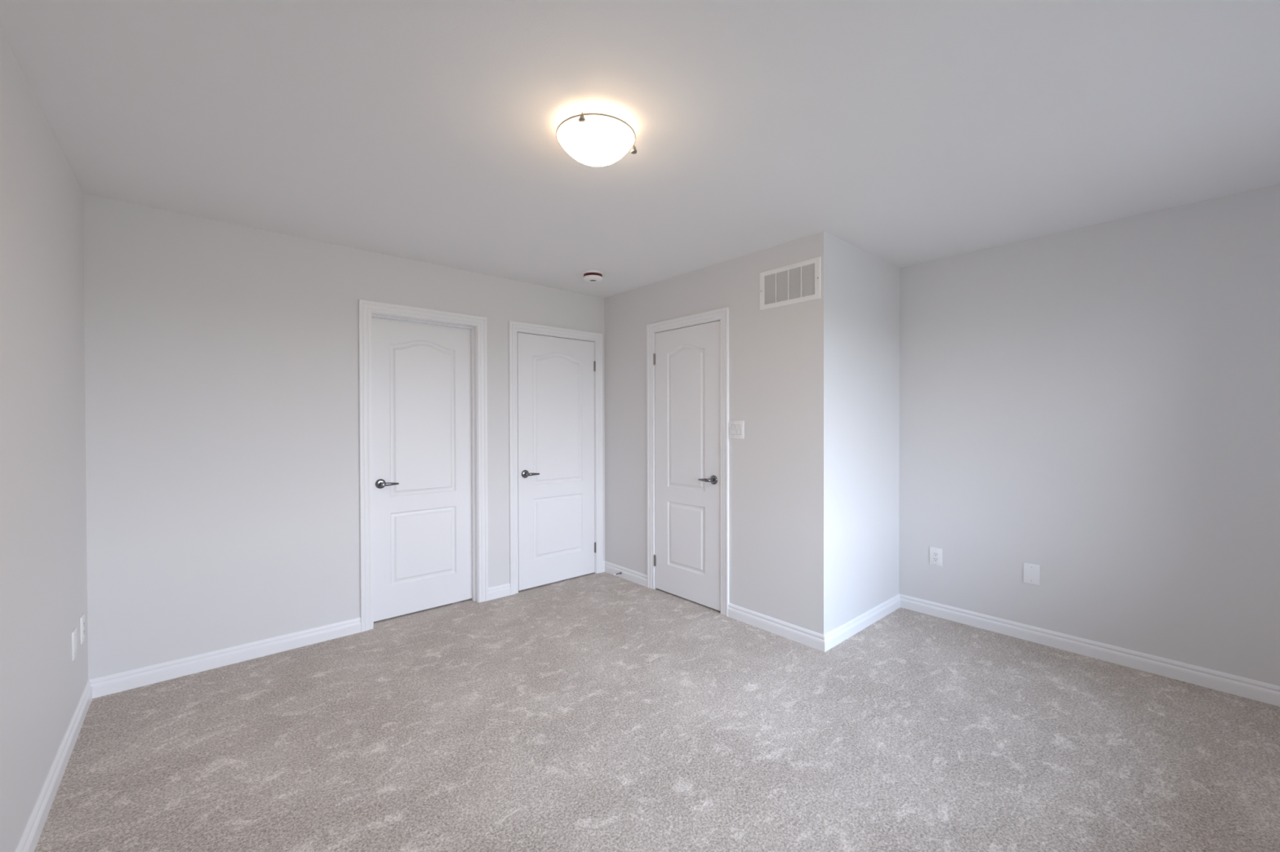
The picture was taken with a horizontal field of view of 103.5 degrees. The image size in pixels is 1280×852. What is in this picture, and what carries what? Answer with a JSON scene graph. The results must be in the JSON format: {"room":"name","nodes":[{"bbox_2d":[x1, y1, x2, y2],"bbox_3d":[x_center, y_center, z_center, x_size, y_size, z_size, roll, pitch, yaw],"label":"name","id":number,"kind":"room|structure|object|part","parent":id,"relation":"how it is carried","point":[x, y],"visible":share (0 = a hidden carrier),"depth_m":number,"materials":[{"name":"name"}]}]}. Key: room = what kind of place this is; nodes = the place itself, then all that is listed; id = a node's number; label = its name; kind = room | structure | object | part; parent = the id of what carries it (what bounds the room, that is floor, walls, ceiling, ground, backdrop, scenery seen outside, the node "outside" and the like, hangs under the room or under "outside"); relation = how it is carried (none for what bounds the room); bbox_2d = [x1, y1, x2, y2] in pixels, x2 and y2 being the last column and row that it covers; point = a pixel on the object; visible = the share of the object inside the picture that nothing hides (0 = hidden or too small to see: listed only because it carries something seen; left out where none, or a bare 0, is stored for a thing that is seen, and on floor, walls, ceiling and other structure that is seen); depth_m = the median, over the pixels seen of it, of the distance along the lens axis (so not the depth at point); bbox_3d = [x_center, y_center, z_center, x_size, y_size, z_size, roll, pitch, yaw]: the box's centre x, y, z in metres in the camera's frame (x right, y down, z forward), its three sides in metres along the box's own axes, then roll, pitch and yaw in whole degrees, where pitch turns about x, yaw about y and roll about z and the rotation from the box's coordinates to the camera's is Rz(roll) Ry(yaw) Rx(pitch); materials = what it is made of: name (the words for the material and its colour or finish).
{"room":"empty bedroom","nodes":[
{"label":"empty bedroom","id":0,"kind":"room"},
{"bbox_2d":[0,28,88,851],"bbox_3d":[-1.583,0.110,1.100,0.116,2.440,5.250,-1,1,-41],"label":"wall","id":1,"kind":"structure","parent":0,"point":[43,569],"depth_m":1.69,"materials":[{"name":"white paint"}]},
{"bbox_2d":[15,680,92,851],"bbox_3d":[-1.234,1.286,0.814,0.015,0.092,4.350,-1,1,-41],"label":"baseboard","id":2,"kind":"structure","parent":1,"relation":"attached to","point":[28,841],"depth_m":1.81,"materials":[{"name":"white paint"}]},
{"bbox_2d":[71,626,76,661],"bbox_3d":[-2.427,0.935,2.164,0.007,0.121,0.079,-1,1,-41],"label":"blank wall plate","id":3,"kind":"object","parent":1,"relation":"attached to","point":[74,632],"visible":1,"depth_m":2.15,"materials":[{"name":"white plastic"}]},
{"bbox_2d":[80,613,84,644],"bbox_3d":[-2.561,0.932,2.318,0.008,0.121,0.079,-1,1,-41],"label":"electrical outlet","id":4,"kind":"object","parent":1,"relation":"attached to","point":[82,617],"visible":1,"depth_m":2.31,"materials":[{"name":"white plastic"}]},
{"bbox_2d":[82,620,84,635],"bbox_3d":[-2.560,0.932,2.319,0.004,0.067,0.034,-1,1,-41],"label":"receptacle","id":5,"kind":"object","parent":4,"relation":"attached to","point":[83,621],"depth_m":2.31,"materials":[{"name":"white plastic"}]},
{"bbox_2d":[83,193,604,679],"bbox_3d":[-1.491,0.091,3.553,3.258,2.440,0.116,-1,1,-41],"label":"wall","id":6,"kind":"structure","parent":0,"point":[222,368],"depth_m":2.80,"materials":[{"name":"white paint"}]},
{"bbox_2d":[89,617,360,698],"bbox_3d":[-2.226,1.272,2.828,1.181,0.092,0.015,-1,1,-41],"label":"baseboard","id":7,"kind":"structure","parent":6,"relation":"attached to","point":[155,673],"depth_m":2.75,"materials":[{"name":"white paint"}]},
{"bbox_2d":[371,316,471,622],"bbox_3d":[-1.511,0.285,3.546,0.695,2.027,0.102,-1,1,-41],"label":"door","id":8,"kind":"structure","parent":6,"relation":"in","point":[422,492],"depth_m":3.54,"materials":[{"name":"white paint"}]},
{"bbox_3d":[-1.676,0.387,3.372,0.112,0.025,0.057,-1,1,-41],"label":"lever","id":9,"kind":"part","parent":8,"relation":"part of","materials":[{"name":"silver metal"}]},
{"bbox_2d":[358,299,488,632],"bbox_3d":[-1.501,0.251,3.533,0.853,2.119,0.134,-1,1,-41],"label":"door frame","id":10,"kind":"structure","parent":6,"relation":"attached to","point":[367,309],"depth_m":3.52,"materials":[{"name":"white paint"}]},
{"bbox_2d":[488,582,510,600],"bbox_3d":[-1.073,1.262,3.840,0.180,0.092,0.015,-1,1,-41],"label":"baseboard","id":11,"kind":"structure","parent":6,"relation":"attached to","point":[503,590],"depth_m":3.83,"materials":[{"name":"white paint"}]},
{"bbox_2d":[508,320,603,595],"bbox_3d":[-0.709,0.244,4.229,0.895,2.118,0.134,-1,1,-41],"label":"door frame","id":12,"kind":"structure","parent":6,"relation":"attached to","point":[514,327],"depth_m":4.00,"materials":[{"name":"white paint"}]},
{"bbox_2d":[517,332,595,591],"bbox_3d":[-0.662,0.279,4.185,0.748,2.027,0.102,-1,1,-41],"label":"door","id":13,"kind":"structure","parent":6,"relation":"in","point":[557,542],"depth_m":4.17,"materials":[{"name":"white paint"}]},
{"bbox_3d":[-0.850,0.380,3.990,0.112,0.025,0.057,-1,1,-41],"label":"lever","id":14,"kind":"part","parent":13,"relation":"part of","materials":[{"name":"silver metal"}]},
{"bbox_2d":[0,0,1279,297],"bbox_3d":[0.039,-1.185,2.516,4.606,0.120,5.850,-1,1,-41],"label":"ceiling","id":15,"kind":"structure","parent":0,"point":[903,132],"depth_m":1.82,"materials":[{"name":"white paint"}]},
{"bbox_2d":[582,270,603,282],"bbox_3d":[-0.349,-1.103,3.742,0.154,0.060,0.154,-1,1,-41],"label":"smoke detector","id":16,"kind":"object","parent":15,"relation":"attached to","point":[589,276],"visible":1,"depth_m":3.69,"materials":[{"name":"white plastic"}]},
{"bbox_2d":[555,111,636,166],"bbox_3d":[-0.162,-1.056,1.889,0.303,0.126,0.297,-1,1,-41],"label":"ceiling light","id":17,"kind":"object","parent":15,"relation":"attached to","point":[592,139],"visible":1,"depth_m":1.81,"materials":[{"name":"white glass"}]},
{"bbox_3d":[-0.200,-1.062,1.741,0.025,0.023,0.025,-1,1,-41],"label":"clip knob","id":18,"kind":"part","parent":17,"relation":"part of","materials":[{"name":"silver metal"}]},
{"bbox_3d":[-0.024,-1.063,1.942,0.025,0.023,0.025,-1,1,-41],"label":"clip knob","id":19,"kind":"part","parent":17,"relation":"part of","materials":[{"name":"silver metal"}]},
{"bbox_2d":[34,572,1279,851],"bbox_3d":[0.044,1.375,2.536,4.606,0.120,5.850,-1,1,-41],"label":"floor","id":20,"kind":"structure","parent":0,"point":[604,712],"depth_m":2.08,"materials":[{"name":"carpet"}]},
{"bbox_2d":[604,231,834,635],"bbox_3d":[0.420,0.085,3.757,0.116,2.440,2.098,-1,1,-41],"label":"wall","id":21,"kind":"structure","parent":0,"point":[781,358],"depth_m":3.26,"materials":[{"name":"white paint"}]},
{"bbox_2d":[604,560,647,587],"bbox_3d":[-0.127,1.256,4.293,0.015,0.092,0.581,-1,1,-41],"label":"baseboard","id":22,"kind":"structure","parent":21,"relation":"attached to","point":[631,575],"depth_m":4.27,"materials":[{"name":"white paint"}]},
{"bbox_2d":[653,320,720,611],"bbox_3d":[0.324,0.279,3.758,0.102,2.028,0.675,-1,1,-41],"label":"door","id":23,"kind":"structure","parent":21,"relation":"in","point":[686,360],"depth_m":3.74,"materials":[{"name":"white paint"}]},
{"bbox_3d":[0.463,0.380,3.566,0.057,0.025,0.112,-1,1,-41],"label":"lever","id":24,"kind":"part","parent":23,"relation":"part of","materials":[{"name":"silver metal"}]},
{"bbox_2d":[646,306,728,617],"bbox_3d":[0.376,0.245,3.796,0.134,2.120,0.822,-1,1,-41],"label":"door frame","id":25,"kind":"structure","parent":21,"relation":"attached to","point":[722,314],"depth_m":3.50,"materials":[{"name":"white paint"}]},
{"bbox_2d":[728,421,743,439],"bbox_3d":[0.649,0.025,3.399,0.012,0.121,0.122,-1,1,-41],"label":"light switch","id":26,"kind":"object","parent":21,"relation":"attached to","point":[735,428],"visible":1,"depth_m":3.40,"materials":[{"name":"white plastic"}]},
{"bbox_2d":[728,603,824,652],"bbox_3d":[0.841,1.263,3.190,0.015,0.092,0.710,-1,1,-41],"label":"baseboard","id":27,"kind":"structure","parent":21,"relation":"attached to","point":[810,638],"depth_m":3.16,"materials":[{"name":"white paint"}]},
{"bbox_2d":[760,256,821,311],"bbox_3d":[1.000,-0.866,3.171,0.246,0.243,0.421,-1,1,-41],"label":"air vent","id":28,"kind":"object","parent":21,"relation":"in","point":[800,282],"visible":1,"depth_m":3.08,"materials":[{"name":"white metal"}]},
{"bbox_2d":[764,263,814,304],"bbox_3d":[0.914,-0.865,3.095,0.010,0.182,0.354,-1,1,-41],"label":"grille","id":29,"kind":"object","parent":28,"relation":"attached to","point":[796,282],"depth_m":3.09,"materials":[{"name":"white metal"}]},
{"bbox_2d":[833,235,899,629],"bbox_3d":[1.474,0.086,3.364,0.948,2.440,0.116,-1,1,-41],"label":"wall","id":30,"kind":"structure","parent":0,"point":[866,319],"depth_m":3.27,"materials":[{"name":"white paint"}]},
{"bbox_2d":[823,594,900,652],"bbox_3d":[1.470,1.261,3.280,1.079,0.092,0.015,-1,1,-41],"label":"baseboard","id":31,"kind":"structure","parent":30,"relation":"attached to","point":[837,636],"depth_m":3.22,"materials":[{"name":"white paint"}]},
{"bbox_2d":[898,183,1279,686],"bbox_3d":[1.665,0.081,3.952,0.116,2.440,5.250,-1,1,-41],"label":"wall","id":32,"kind":"structure","parent":0,"point":[1096,407],"depth_m":2.79,"materials":[{"name":"white paint"}]},
{"bbox_2d":[929,546,942,566],"bbox_3d":[2.027,0.897,3.453,0.008,0.121,0.079,-1,1,-41],"label":"electrical outlet","id":33,"kind":"object","parent":32,"relation":"attached to","point":[935,554],"visible":1,"depth_m":3.45,"materials":[{"name":"white plastic"}]},
{"bbox_2d":[933,551,938,562],"bbox_3d":[2.026,0.897,3.452,0.004,0.067,0.034,-1,1,-41],"label":"receptacle","id":34,"kind":"object","parent":33,"relation":"attached to","point":[935,554],"depth_m":3.45,"materials":[{"name":"white plastic"}]},
{"bbox_2d":[1023,563,1039,585],"bbox_3d":[2.375,0.899,3.058,0.007,0.121,0.079,-1,1,-41],"label":"blank wall plate","id":35,"kind":"object","parent":32,"relation":"attached to","point":[1031,572],"visible":1,"depth_m":3.06,"materials":[{"name":"white plastic"}]},
{"bbox_2d":[898,593,1279,706],"bbox_3d":[2.608,1.262,2.791,0.015,0.092,2.252,-1,1,-41],"label":"baseboard","id":36,"kind":"structure","parent":32,"relation":"attached to","point":[1257,691],"depth_m":2.79,"materials":[{"name":"white paint"}]}
]}

